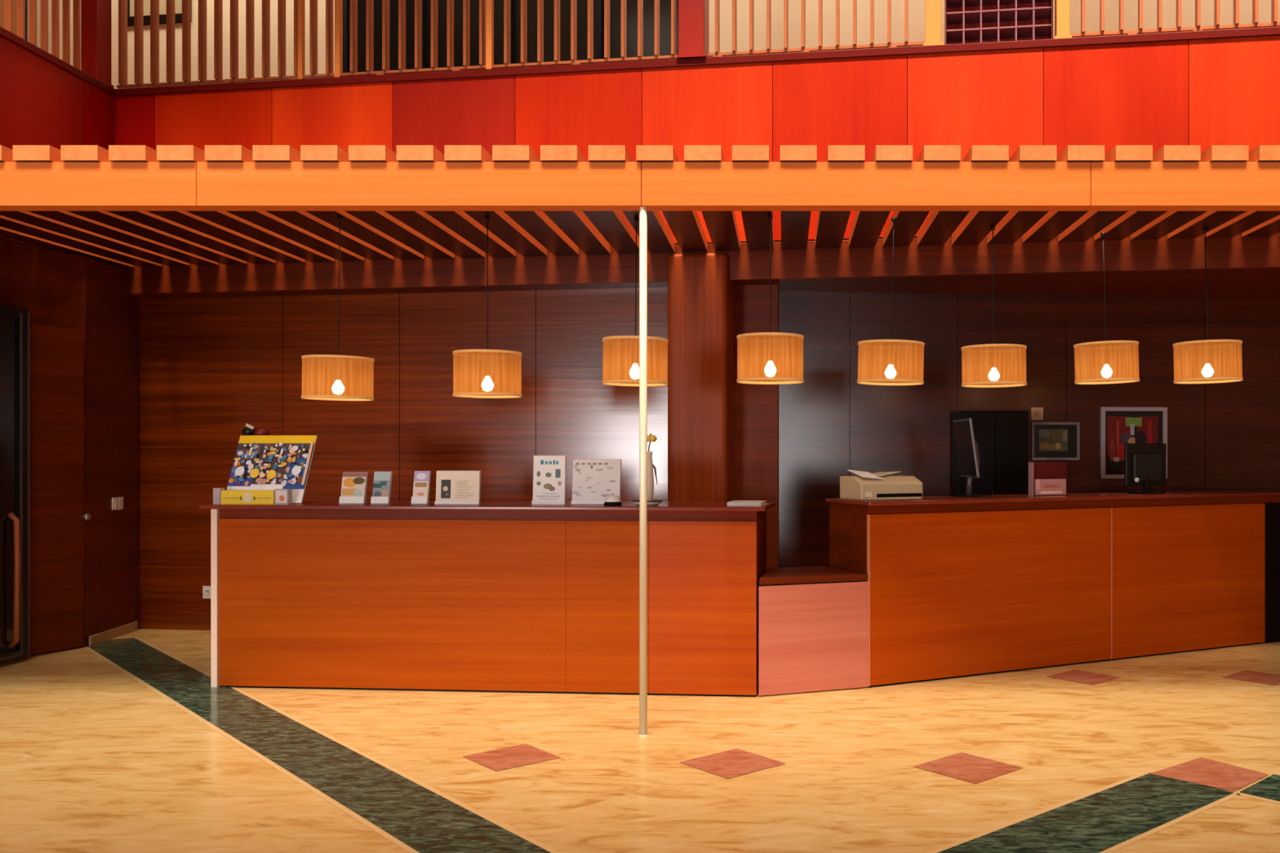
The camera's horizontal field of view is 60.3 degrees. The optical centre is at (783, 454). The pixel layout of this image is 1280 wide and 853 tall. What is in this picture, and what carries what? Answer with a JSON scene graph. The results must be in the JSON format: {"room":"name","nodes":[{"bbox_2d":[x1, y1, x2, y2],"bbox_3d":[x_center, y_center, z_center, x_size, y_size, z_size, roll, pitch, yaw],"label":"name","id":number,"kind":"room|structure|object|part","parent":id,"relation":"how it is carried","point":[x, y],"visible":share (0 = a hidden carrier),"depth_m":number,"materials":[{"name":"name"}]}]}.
{"room":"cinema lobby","nodes":[
{"label":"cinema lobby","id":0,"kind":"room"},
{"bbox_2d":[0,0,17,35],"bbox_3d":[-7.360,-4.730,6.200,0.120,4.080,8.400,0,0,0],"label":"wall","id":1,"kind":"structure","parent":0,"point":[2,2],"depth_m":10.32,"materials":[{"name":"brown paint"}]},
{"bbox_2d":[0,235,53,250],"bbox_3d":[-5.455,-1.512,5.815,0.290,0.074,5.631,0,0,0],"label":"ceiling","id":2,"kind":"structure","parent":0,"point":[2,237],"depth_m":7.56,"materials":[{"name":"brown wood"}]},
{"bbox_2d":[0,35,114,150],"bbox_3d":[-5.410,-2.197,5.325,0.180,1.295,6.651,0,0,0],"label":"wall","id":3,"kind":"structure","parent":0,"point":[42,103],"depth_m":7.85,"materials":[{"name":"red wood"}]},
{"bbox_2d":[0,26,114,95],"bbox_3d":[-5.402,-2.873,5.315,0.195,0.055,6.631,0,0,0],"label":"trim","id":4,"kind":"structure","parent":3,"relation":"on","point":[4,33],"depth_m":7.92,"materials":[{"name":"red wood"}]},
{"bbox_2d":[4,0,80,69],"bbox_3d":[-5.410,-3.429,6.225,0.050,1.002,4.451,0,0,0],"label":"railing","id":5,"kind":"object","parent":4,"relation":"on","point":[8,3],"visible":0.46,"depth_m":8.07,"materials":[{"name":"brown wood"}]},
{"bbox_2d":[80,0,114,88],"bbox_3d":[-5.400,-4.400,8.551,0.169,3.000,0.166,0,0,8],"label":"post","id":6,"kind":"object","parent":4,"relation":"on","point":[95,15],"visible":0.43,"depth_m":8.48,"materials":[{"name":"red paint"}]},
{"bbox_3d":[-5.400,-2.910,8.551,0.169,0.020,0.166,0,0,8],"label":"plate","id":7,"kind":"part","parent":6,"relation":"part of","materials":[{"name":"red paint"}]},
{"bbox_2d":[0,240,137,657],"bbox_3d":[-5.416,-0.020,5.936,0.289,2.900,5.876,0,0,3],"label":"wall","id":8,"kind":"structure","parent":0,"point":[60,289],"depth_m":8.30,"materials":[{"name":"brown wood"}]},
{"bbox_2d":[0,303,29,666],"bbox_3d":[-5.254,0.205,6.931,0.098,2.430,1.264,0,0,1],"label":"door","id":9,"kind":"structure","parent":8,"relation":"in","point":[14,324],"depth_m":7.43,"materials":[{"name":"black glass"}]},
{"bbox_3d":[-5.277,0.205,6.930,0.010,2.270,1.120,0,0,1],"label":"glass","id":10,"kind":"part","parent":9,"relation":"part of","materials":[{"name":"black glass"}]},
{"bbox_3d":[-5.239,0.860,7.409,0.079,0.927,0.036,0,0,1],"label":"pull handle","id":11,"kind":"part","parent":9,"relation":"part of","materials":[{"name":"orange metal"}]},
{"bbox_2d":[29,323,91,654],"bbox_3d":[-5.212,0.245,7.831,0.092,2.330,0.526,0,0,20],"label":"door","id":12,"kind":"structure","parent":8,"relation":"in","point":[57,517],"depth_m":7.84,"materials":[{"name":"brown wood"}]},
{"bbox_3d":[-5.136,0.462,8.008,0.070,0.056,0.056,0,0,20],"label":"knob","id":13,"kind":"part","parent":12,"relation":"part of","materials":[{"name":"silver metal"}]},
{"bbox_2d":[88,621,137,646],"bbox_3d":[-5.210,1.393,8.470,0.019,0.075,0.746,0,0,-7],"label":"baseboard","id":14,"kind":"structure","parent":8,"relation":"attached to","point":[119,631],"depth_m":8.43,"materials":[{"name":"wood"}]},
{"bbox_2d":[111,497,123,510],"bbox_3d":[-5.217,0.387,8.531,0.018,0.097,0.161,0,0,-6],"label":"light switch","id":15,"kind":"object","parent":8,"relation":"attached to","point":[117,502],"visible":1,"depth_m":8.51,"materials":[{"name":"white plastic"}]},
{"bbox_2d":[137,287,667,631],"bbox_3d":[-2.733,0.055,8.606,5.211,2.750,0.120,0,0,8],"label":"wall","id":16,"kind":"structure","parent":0,"point":[209,368],"depth_m":8.62,"materials":[{"name":"brown wood"}]},
{"bbox_2d":[202,586,210,599],"bbox_3d":[-4.665,1.119,8.817,0.087,0.102,0.016,0,0,8],"label":"power socket","id":17,"kind":"object","parent":16,"relation":"attached to","point":[206,589],"visible":0.8,"depth_m":8.81,"materials":[{"name":"white plastic"}]},
{"bbox_2d":[204,590,209,595],"bbox_3d":[-4.666,1.119,8.811,0.044,0.043,0.004,0,0,8],"label":"outlet","id":18,"kind":"object","parent":17,"relation":"attached to","point":[206,592],"depth_m":8.81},
{"bbox_2d":[733,284,778,585],"bbox_3d":[-0.350,0.080,8.179,0.630,2.700,0.038,0,0,8],"label":"wall","id":19,"kind":"structure","parent":16,"relation":"attached to","point":[756,406],"depth_m":8.14,"materials":[{"name":"brown wood"}]},
{"bbox_2d":[0,628,1279,852],"bbox_3d":[-1.000,1.429,1.500,20.000,0.003,17.000,0,0,0],"label":"floor","id":20,"kind":"structure","parent":0,"point":[124,744],"depth_m":4.96,"materials":[{"name":"beige stone"}]},
{"bbox_2d":[199,500,775,697],"bbox_3d":[-1.805,0.869,6.835,3.460,1.122,0.715,0,0,5],"label":"reception desk","id":21,"kind":"object","parent":20,"relation":"on","point":[398,595],"depth_m":6.53,"materials":[{"name":"brown wood"}]},
{"bbox_2d":[213,435,317,504],"bbox_3d":[-3.239,0.094,6.811,0.530,0.428,0.266,0,0,5],"label":"display","id":22,"kind":"object","parent":21,"relation":"on","point":[267,469],"visible":1,"depth_m":6.82,"materials":[{"name":"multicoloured paper"}]},
{"bbox_2d":[241,423,270,435],"bbox_3d":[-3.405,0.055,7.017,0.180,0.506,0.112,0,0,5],"label":"ornament","id":23,"kind":"object","parent":22,"relation":"on","point":[250,430],"visible":0.58,"depth_m":6.99,"materials":[{"name":"black plastic"}]},
{"bbox_2d":[338,471,368,504],"bbox_3d":[-2.658,0.209,6.756,0.157,0.198,0.112,0,0,5],"label":"brochure holder","id":24,"kind":"object","parent":21,"relation":"on","point":[353,488],"visible":1,"depth_m":6.73,"materials":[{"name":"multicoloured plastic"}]},
{"bbox_2d":[370,471,392,504],"bbox_3d":[-2.479,0.208,6.742,0.111,0.201,0.112,0,0,5],"label":"brochure holder","id":25,"kind":"object","parent":21,"relation":"on","point":[382,483],"visible":1,"depth_m":6.71,"materials":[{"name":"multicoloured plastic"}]},
{"bbox_3d":[-2.480,0.206,6.727,0.111,0.198,0.039,0,0,5],"label":"plate","id":26,"kind":"part","parent":25,"relation":"part of","materials":[{"name":"grey plastic"}]},
{"bbox_3d":[-2.378,0.906,6.594,2.168,1.023,0.030,0,0,5],"label":"panel","id":27,"kind":"part","parent":21,"relation":"part of","materials":[{"name":"brown wood"}]},
{"bbox_2d":[411,471,431,504],"bbox_3d":[-2.229,0.206,6.721,0.100,0.205,0.112,0,0,5],"label":"brochure holder","id":28,"kind":"object","parent":21,"relation":"on","point":[421,486],"visible":1,"depth_m":6.69,"materials":[{"name":"white paper"}]},
{"bbox_3d":[-2.230,0.204,6.707,0.100,0.201,0.039,0,0,5],"label":"plate","id":29,"kind":"part","parent":28,"relation":"part of","materials":[{"name":"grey plastic"}]},
{"bbox_2d":[434,471,480,504],"bbox_3d":[-1.993,0.204,6.702,0.278,0.208,0.112,0,0,5],"label":"display card","id":30,"kind":"object","parent":21,"relation":"on","point":[452,487],"visible":1,"depth_m":6.66,"materials":[{"name":"white paper"}]},
{"bbox_3d":[-1.995,0.202,6.677,0.278,0.204,0.018,0,0,5],"label":"plate","id":31,"kind":"part","parent":30,"relation":"part of","materials":[{"name":"grey plastic"}]},
{"bbox_2d":[199,500,775,511],"bbox_3d":[-1.805,0.320,6.835,3.460,0.024,0.715,0,0,5],"label":"countertop","id":32,"kind":"structure","parent":21,"relation":"on","point":[306,504],"depth_m":6.53,"materials":[{"name":"brown wood"}]},
{"bbox_2d":[531,455,566,505],"bbox_3d":[-1.424,0.157,6.656,0.203,0.301,0.112,0,0,5],"label":"stand","id":33,"kind":"object","parent":21,"relation":"on","point":[549,472],"visible":1,"depth_m":6.62,"materials":[{"name":"white paper"}]},
{"bbox_3d":[-1.426,0.155,6.634,0.203,0.298,0.025,0,0,5],"label":"plate","id":34,"kind":"part","parent":33,"relation":"part of","materials":[{"name":"grey plastic"}]},
{"bbox_2d":[570,459,621,504],"bbox_3d":[-1.141,0.170,6.673,0.301,0.277,0.112,0,0,5],"label":"stand","id":35,"kind":"object","parent":21,"relation":"on","point":[593,481],"visible":0.93,"depth_m":6.64,"materials":[{"name":"white paper"}]},
{"bbox_3d":[-1.143,0.168,6.655,0.301,0.274,0.033,0,0,5],"label":"plate","id":36,"kind":"part","parent":35,"relation":"part of","materials":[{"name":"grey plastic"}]},
{"bbox_3d":[-1.048,0.906,6.486,0.499,1.023,0.030,0,0,5],"label":"panel","id":37,"kind":"part","parent":21,"relation":"part of","materials":[{"name":"brown wood"}]},
{"bbox_2d":[604,493,622,506],"bbox_3d":[-1.023,0.271,6.519,0.108,0.074,0.108,0,0,0],"label":"bell","id":38,"kind":"object","parent":21,"relation":"on","point":[611,500],"visible":1,"depth_m":6.48,"materials":[{"name":"silver metal"}]},
{"bbox_2d":[631,499,662,506],"bbox_3d":[-0.825,0.293,6.573,0.184,0.029,0.184,0,0,0],"label":"dish","id":39,"kind":"object","parent":21,"relation":"on","point":[655,502],"visible":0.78,"depth_m":6.51,"materials":[{"name":"beige ceramic"}]},
{"bbox_2d":[647,433,657,501],"bbox_3d":[-0.815,0.077,6.573,0.104,0.414,0.084,0,0,0],"label":"flower vase","id":40,"kind":"object","parent":39,"relation":"on","point":[651,437],"visible":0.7,"depth_m":6.55,"materials":[{"name":"beige"}]},
{"bbox_3d":[-0.802,-0.102,6.573,0.074,0.056,0.073,0,0,0],"label":"flower","id":41,"kind":"part","parent":40,"relation":"part of","materials":[{"name":"yellow plant"}]},
{"bbox_3d":[-0.479,0.906,6.439,0.641,1.023,0.030,0,0,5],"label":"panel","id":42,"kind":"part","parent":21,"relation":"part of","materials":[{"name":"red wood"}]},
{"bbox_2d":[727,500,768,506],"bbox_3d":[-0.230,0.298,6.648,0.244,0.020,0.308,0,0,5],"label":"paper stack","id":43,"kind":"object","parent":21,"relation":"on","point":[735,503],"visible":1,"depth_m":6.52,"materials":[{"name":"white paper"}]},
{"bbox_3d":[-0.149,0.881,6.723,0.030,1.098,0.590,0,0,5],"label":"panel","id":44,"kind":"part","parent":21,"relation":"part of","materials":[{"name":"brown wood"}]},
{"bbox_2d":[638,206,648,737],"bbox_3d":[-0.713,0.088,5.530,0.050,2.684,0.050,0,0,0],"label":"support pole","id":45,"kind":"object","parent":20,"relation":"on","point":[642,210],"visible":1,"depth_m":5.51,"materials":[{"name":"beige metal"}]},
{"bbox_2d":[667,253,734,502],"bbox_3d":[-0.609,-0.018,8.066,0.444,2.895,0.335,0,0,8],"label":"wood column","id":46,"kind":"structure","parent":20,"relation":"on","point":[700,293],"depth_m":7.90,"materials":[{"name":"brown wood"}]},
{"bbox_2d":[758,566,868,696],"bbox_3d":[0.096,1.080,6.768,0.709,0.700,0.524,0,0,-20],"label":"reception desk","id":47,"kind":"object","parent":20,"relation":"on","point":[812,637],"visible":1,"depth_m":6.53,"materials":[{"name":"pink wood"}]},
{"bbox_3d":[0.014,1.100,6.719,0.030,0.660,0.420,0,0,-20],"label":"panel","id":48,"kind":"part","parent":47,"relation":"part of","materials":[{"name":"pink wood"}]},
{"bbox_3d":[0.293,1.100,6.822,0.030,0.660,0.420,0,0,-20],"label":"panel","id":49,"kind":"part","parent":47,"relation":"part of","materials":[{"name":"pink wood"}]},
{"bbox_2d":[951,410,1028,494],"bbox_3d":[1.629,0.546,8.571,0.537,1.767,0.335,0,0,-6],"label":"tall cabinet","id":50,"kind":"object","parent":20,"relation":"on","point":[1002,437],"visible":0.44,"depth_m":8.44,"materials":[{"name":"black laminate"}]},
{"bbox_3d":[1.512,0.521,8.432,0.257,1.697,0.018,0,0,-6],"label":"door","id":51,"kind":"part","parent":50,"relation":"part of","materials":[{"name":"black laminate"}]},
{"bbox_3d":[1.772,0.521,8.458,0.257,1.697,0.018,0,0,-6],"label":"door","id":52,"kind":"part","parent":50,"relation":"part of","materials":[{"name":"black laminate"}]},
{"bbox_2d":[825,488,1279,687],"bbox_3d":[2.258,0.859,7.793,4.167,1.142,0.560,0,0,-27],"label":"reception desk","id":53,"kind":"object","parent":20,"relation":"on","point":[959,587],"depth_m":7.31,"materials":[{"name":"red wood"}]},
{"bbox_3d":[0.416,0.871,6.895,0.030,1.118,0.470,0,0,-27],"label":"panel","id":54,"kind":"part","parent":53,"relation":"part of","materials":[{"name":"brown wood"}]},
{"bbox_2d":[840,469,922,500],"bbox_3d":[0.631,0.193,7.001,0.462,0.190,0.367,0,0,-27],"label":"printer","id":55,"kind":"object","parent":53,"relation":"on","point":[867,486],"visible":1,"depth_m":6.89,"materials":[{"name":"beige plastic"}]},
{"bbox_3d":[0.531,0.251,6.799,0.046,0.029,0.008,0,0,-27],"label":"button panel","id":56,"kind":"part","parent":55,"relation":"part of","materials":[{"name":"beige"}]},
{"bbox_2d":[867,497,921,500],"bbox_3d":[0.702,0.279,6.859,0.370,0.012,0.050,0,0,-27],"label":"tray","id":57,"kind":"object","parent":55,"relation":"on","point":[868,498],"depth_m":6.84,"materials":[{"name":"beige plastic"}]},
{"bbox_2d":[951,417,988,497],"bbox_3d":[1.270,0.024,7.432,0.210,0.528,0.464,0,0,-15],"label":"computer monitor","id":58,"kind":"object","parent":53,"relation":"on","point":[967,448],"visible":1,"depth_m":7.37,"materials":[{"name":"black plastic"}]},
{"bbox_3d":[1.391,0.894,7.098,1.962,1.048,0.023,0,0,-27],"label":"seam trim","id":59,"kind":"part","parent":53,"relation":"part of","materials":[{"name":"brown wood"}]},
{"bbox_3d":[1.388,0.894,7.104,1.954,1.048,0.030,0,0,-27],"label":"panel","id":60,"kind":"part","parent":53,"relation":"part of","materials":[{"name":"red wood"}]},
{"bbox_2d":[1028,462,1070,496],"bbox_3d":[1.847,0.172,7.566,0.330,0.232,0.045,0,0,-27],"label":"card holder","id":61,"kind":"object","parent":53,"relation":"on","point":[1045,478],"visible":1,"depth_m":7.55,"materials":[{"name":"red"}]},
{"bbox_3d":[1.703,0.172,7.494,0.009,0.232,0.045,0,0,-27],"label":"frame","id":62,"kind":"part","parent":61,"relation":"part of","materials":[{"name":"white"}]},
{"bbox_2d":[825,488,1279,505],"bbox_3d":[2.258,0.300,7.793,4.167,0.024,0.560,0,0,-27],"label":"countertop","id":63,"kind":"structure","parent":53,"relation":"on","point":[1223,493],"depth_m":7.39,"materials":[{"name":"brown wood"}]},
{"bbox_2d":[1124,443,1166,493],"bbox_3d":[2.666,0.104,7.993,0.324,0.368,0.170,0,0,-27],"label":"computer monitor","id":64,"kind":"object","parent":53,"relation":"on","point":[1144,464],"visible":1,"depth_m":7.97,"materials":[{"name":"black plastic"}]},
{"bbox_3d":[2.945,0.894,7.887,1.526,1.048,0.030,0,0,-27],"label":"panel","id":65,"kind":"part","parent":53,"relation":"part of","materials":[{"name":"red wood"}]},
{"bbox_3d":[3.925,0.894,8.379,0.661,1.048,0.030,0,0,-27],"label":"panel","id":66,"kind":"part","parent":53,"relation":"part of","materials":[{"name":"black laminate"}]},
{"bbox_2d":[27,0,1279,88],"bbox_3d":[-0.391,-4.730,9.696,14.147,4.080,0.121,0,0,8],"label":"wall","id":67,"kind":"structure","parent":0,"point":[916,8],"depth_m":9.60,"materials":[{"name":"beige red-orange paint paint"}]},
{"bbox_2d":[127,0,191,26],"bbox_3d":[-6.014,-4.541,10.431,0.714,0.825,0.040,0,0,8],"label":"framed picture","id":68,"kind":"object","parent":67,"relation":"attached to","point":[131,3],"visible":0.28,"depth_m":10.43,"materials":[{"name":"black laminate"}]},
{"bbox_2d":[129,0,182,16],"bbox_3d":[-6.012,-4.541,10.445,0.574,0.675,0.012,0,0,8],"label":"print","id":69,"kind":"object","parent":68,"relation":"attached to","point":[162,3],"depth_m":10.43,"materials":[{"name":"beige"}]},
{"bbox_2d":[342,0,678,76],"bbox_3d":[-2.497,-3.970,9.982,3.293,2.400,0.080,0,0,8],"label":"railing","id":70,"kind":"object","parent":67,"relation":"in","point":[515,5],"depth_m":9.99,"materials":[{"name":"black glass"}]},
{"bbox_2d":[114,35,1279,246],"bbox_3d":[0.597,-2.197,7.893,11.959,1.295,0.200,0,0,8],"label":"wall","id":71,"kind":"structure","parent":0,"point":[1205,93],"depth_m":7.86,"materials":[{"name":"red wood"}]},
{"bbox_2d":[0,145,1279,400],"bbox_3d":[-0.051,-0.947,7.057,10.497,1.218,3.158,0,0,0],"label":"canopy","id":72,"kind":"object","parent":71,"relation":"attached to","point":[770,357],"depth_m":5.56,"materials":[{"name":"orange wood"}]},
{"bbox_3d":[-2.758,-0.909,6.750,0.419,1.136,0.419,1,0,0],"label":"pendant lamp","id":73,"kind":"part","parent":72,"relation":"part of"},
{"bbox_3d":[-2.763,-0.470,6.750,0.412,0.258,0.412,1,0,0],"label":"lamp shade","id":74,"kind":"part","parent":72,"relation":"part of","materials":[{"name":"orange fabric"}]},
{"bbox_3d":[-2.757,-0.982,6.750,0.007,0.936,0.007,1,0,0],"label":"cord","id":75,"kind":"part","parent":72,"relation":"part of","materials":[{"name":"black plastic"}]},
{"bbox_3d":[-1.836,-0.917,6.750,0.416,1.119,0.416,0,0,0],"label":"pendant lamp","id":76,"kind":"part","parent":72,"relation":"part of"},
{"bbox_3d":[-1.836,-0.495,6.750,0.408,0.274,0.408,0,0,0],"label":"lamp shade","id":77,"kind":"part","parent":72,"relation":"part of","materials":[{"name":"orange fabric"}]},
{"bbox_3d":[-1.836,-0.996,6.750,0.006,0.909,0.006,0,0,22],"label":"cord","id":78,"kind":"part","parent":72,"relation":"part of","materials":[{"name":"black plastic"}]},
{"bbox_3d":[-0.924,-0.956,6.800,0.408,1.041,0.408,1,0,0],"label":"pendant lamp","id":79,"kind":"part","parent":72,"relation":"part of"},
{"bbox_3d":[-0.927,-0.578,6.800,0.401,0.284,0.401,0,0,0],"label":"lamp shade","id":80,"kind":"part","parent":72,"relation":"part of","materials":[{"name":"orange fabric"}]},
{"bbox_3d":[-0.923,-1.038,6.800,0.007,0.824,0.007,0,0,0],"label":"cord","id":81,"kind":"part","parent":72,"relation":"part of","materials":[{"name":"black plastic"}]},
{"bbox_3d":[-0.051,-1.406,7.057,10.497,0.300,3.158,0,0,0],"label":"slatted canopy","id":82,"kind":"part","parent":72,"relation":"part of","materials":[{"name":"orange wood"}]},
{"bbox_3d":[-0.082,-0.585,6.700,0.405,0.285,0.405,0,0,0],"label":"lamp shade","id":83,"kind":"part","parent":72,"relation":"part of","materials":[{"name":"orange fabric"}]},
{"bbox_3d":[-0.082,-1.042,6.700,0.006,0.816,0.006,0,0,22],"label":"cord","id":84,"kind":"part","parent":72,"relation":"part of","materials":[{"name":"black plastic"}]},
{"bbox_3d":[0.677,-0.960,6.800,0.415,1.034,0.415,1,0,0],"label":"pendant lamp","id":85,"kind":"part","parent":72,"relation":"part of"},
{"bbox_3d":[0.669,-0.569,6.800,0.408,0.253,0.408,1,0,0],"label":"lamp shade","id":86,"kind":"part","parent":72,"relation":"part of","materials":[{"name":"orange fabric"}]},
{"bbox_3d":[0.679,-1.031,6.800,0.007,0.838,0.007,1,0,0],"label":"cord","id":87,"kind":"part","parent":72,"relation":"part of","materials":[{"name":"black plastic"}]},
{"bbox_3d":[1.358,-1.031,7.050,0.007,0.838,0.007,0,0,0],"label":"cord","id":88,"kind":"part","parent":72,"relation":"part of","materials":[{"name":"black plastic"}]},
{"bbox_3d":[1.361,-0.570,7.050,0.409,0.250,0.409,0,0,0],"label":"lamp shade","id":89,"kind":"part","parent":72,"relation":"part of","materials":[{"name":"orange fabric"}]},
{"bbox_3d":[1.359,-0.961,7.050,0.416,1.033,0.416,0,0,0],"label":"pendant lamp","id":90,"kind":"part","parent":72,"relation":"part of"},
{"bbox_3d":[2.138,-1.050,7.250,0.007,0.799,0.007,-2,0,0],"label":"cord","id":91,"kind":"part","parent":72,"relation":"part of","materials":[{"name":"black plastic"}]},
{"bbox_3d":[2.140,-0.978,7.250,0.417,0.998,0.417,-2,0,0],"label":"pendant lamp","id":92,"kind":"part","parent":72,"relation":"part of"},
{"bbox_3d":[2.150,-0.608,7.250,0.410,0.257,0.410,-2,0,0],"label":"lamp shade","id":93,"kind":"part","parent":72,"relation":"part of","materials":[{"name":"orange fabric"}]},
{"bbox_3d":[2.757,-1.046,7.100,0.007,0.807,0.007,-1,0,0],"label":"cord","id":94,"kind":"part","parent":72,"relation":"part of","materials":[{"name":"black plastic"}]},
{"bbox_3d":[2.765,-0.600,7.100,0.415,0.254,0.415,-1,0,0],"label":"lamp shade","id":95,"kind":"part","parent":72,"relation":"part of","materials":[{"name":"orange fabric"}]},
{"bbox_3d":[2.759,-0.975,7.100,0.423,1.004,0.423,-1,0,0],"label":"pendant lamp","id":96,"kind":"part","parent":72,"relation":"part of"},
{"bbox_2d":[113,26,1279,96],"bbox_3d":[0.603,-2.873,7.885,11.944,0.055,0.216,0,0,8],"label":"trim","id":97,"kind":"structure","parent":71,"relation":"on","point":[1267,31],"depth_m":7.93,"materials":[{"name":"red wood"}]},
{"bbox_2d":[116,0,676,88],"bbox_3d":[-3.045,-3.415,8.371,4.609,1.030,0.073,0,0,8],"label":"railing","id":98,"kind":"object","parent":97,"relation":"on","point":[486,6],"visible":0.93,"depth_m":8.41,"materials":[{"name":"orange wood"}]},
{"bbox_3d":[-3.045,-2.938,8.371,4.609,0.020,0.024,0,0,8],"label":"rail","id":99,"kind":"part","parent":98,"relation":"part of","materials":[{"name":"wood"}]},
{"bbox_2d":[676,0,709,58],"bbox_3d":[-0.663,-4.400,8.035,0.217,3.000,0.196,0,0,8],"label":"post","id":100,"kind":"object","parent":97,"relation":"on","point":[693,15],"visible":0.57,"depth_m":7.95,"materials":[{"name":"red paint"}]},
{"bbox_3d":[-0.663,-2.910,8.035,0.217,0.020,0.196,0,0,8],"label":"plate","id":101,"kind":"part","parent":100,"relation":"part of","materials":[{"name":"red paint"}]},
{"bbox_2d":[708,0,924,57],"bbox_3d":[0.226,-3.415,7.896,1.573,1.030,0.072,0,0,8],"label":"railing","id":102,"kind":"object","parent":97,"relation":"on","point":[872,45],"visible":0.87,"depth_m":7.89,"materials":[{"name":"orange wood"}]},
{"bbox_3d":[0.226,-2.938,7.896,1.573,0.020,0.024,0,0,8],"label":"rail","id":103,"kind":"part","parent":102,"relation":"part of","materials":[{"name":"brown wood"}]},
{"bbox_2d":[923,0,943,45],"bbox_3d":[1.070,-4.400,7.784,0.141,3.000,0.136,0,0,8],"label":"post","id":104,"kind":"object","parent":97,"relation":"on","point":[932,7],"visible":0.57,"depth_m":7.72,"materials":[{"name":"orange"}]},
{"bbox_3d":[1.070,-2.910,7.784,0.141,0.020,0.136,0,0,8],"label":"plate","id":105,"kind":"part","parent":104,"relation":"part of","materials":[{"name":"orange"}]},
{"bbox_2d":[944,0,1053,44],"bbox_3d":[1.554,-3.417,7.901,0.763,1.035,0.217,0,0,8],"label":"window","id":106,"kind":"structure","parent":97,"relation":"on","point":[966,21],"depth_m":7.91,"materials":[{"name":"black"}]},
{"bbox_2d":[946,0,1048,8],"bbox_3d":[1.553,-3.307,7.894,0.739,0.012,0.202,0,0,8],"label":"shelf","id":107,"kind":"object","parent":106,"relation":"attached to","point":[949,3],"depth_m":7.96,"materials":[{"name":"red wood"}]},
{"bbox_2d":[946,6,1051,24],"bbox_3d":[1.553,-3.181,7.894,0.739,0.012,0.202,0,0,8],"label":"shelf","id":108,"kind":"object","parent":106,"relation":"attached to","point":[1042,14],"depth_m":7.88,"materials":[{"name":"red wood"}]},
{"bbox_2d":[946,23,1051,41],"bbox_3d":[1.553,-3.056,7.894,0.739,0.012,0.202,0,0,8],"label":"shelf","id":109,"kind":"object","parent":106,"relation":"attached to","point":[1041,31],"depth_m":7.88,"materials":[{"name":"red wood"}]},
{"bbox_2d":[1054,0,1071,38],"bbox_3d":[1.960,-4.400,7.654,0.116,3.000,0.136,0,0,8],"label":"post","id":110,"kind":"object","parent":97,"relation":"on","point":[1062,7],"visible":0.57,"depth_m":7.59,"materials":[{"name":"orange"}]},
{"bbox_3d":[1.960,-2.910,7.654,0.116,0.020,0.136,0,0,8],"label":"plate","id":111,"kind":"part","parent":110,"relation":"part of","materials":[{"name":"orange"}]},
{"bbox_2d":[1071,0,1279,37],"bbox_3d":[3.511,-3.415,7.419,3.021,1.030,0.073,0,0,8],"label":"railing","id":112,"kind":"object","parent":97,"relation":"on","point":[1274,23],"visible":0.89,"depth_m":7.51,"materials":[{"name":"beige wood"}]},
{"bbox_3d":[3.511,-2.938,7.419,3.021,0.020,0.024,0,0,8],"label":"rail","id":113,"kind":"part","parent":112,"relation":"part of","materials":[{"name":"brown wood"}]},
{"bbox_2d":[120,232,1279,299],"bbox_3d":[0.609,-1.405,7.926,11.944,0.270,0.270,0,0,8],"label":"ceiling beam","id":114,"kind":"structure","parent":71,"relation":"attached to","point":[1237,255],"depth_m":7.92,"materials":[{"name":"brown wood"}]},
{"bbox_2d":[778,291,1279,583],"bbox_3d":[3.077,0.055,8.978,6.800,2.750,0.121,0,0,-6],"label":"wall","id":115,"kind":"structure","parent":0,"point":[1221,436],"depth_m":8.79,"materials":[{"name":"brown wood"}]},
{"bbox_2d":[1031,407,1043,420],"bbox_3d":[2.050,-0.328,8.804,0.100,0.101,0.020,0,0,-6],"label":"wall switch","id":116,"kind":"object","parent":115,"relation":"attached to","point":[1037,413],"visible":1,"depth_m":8.80,"materials":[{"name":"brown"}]},
{"bbox_2d":[1031,422,1079,460],"bbox_3d":[2.200,-0.106,8.813,0.400,0.308,0.032,0,0,-6],"label":"framed picture","id":117,"kind":"object","parent":115,"relation":"attached to","point":[1050,441],"visible":1,"depth_m":8.81,"materials":[{"name":"grey"}]},
{"bbox_2d":[1100,406,1167,479],"bbox_3d":[2.860,-0.093,8.882,0.559,0.585,0.025,0,0,-6],"label":"poster","id":118,"kind":"object","parent":115,"relation":"attached to","point":[1119,425],"visible":0.81,"depth_m":8.88,"materials":[{"name":"red paper"}]},
{"bbox_2d":[778,273,1279,298],"bbox_3d":[3.075,-1.310,8.178,6.850,0.040,2.444,0,0,0],"label":"ceiling","id":119,"kind":"structure","parent":0,"point":[1263,286],"depth_m":8.39,"materials":[{"name":"brown wood"}]}
]}

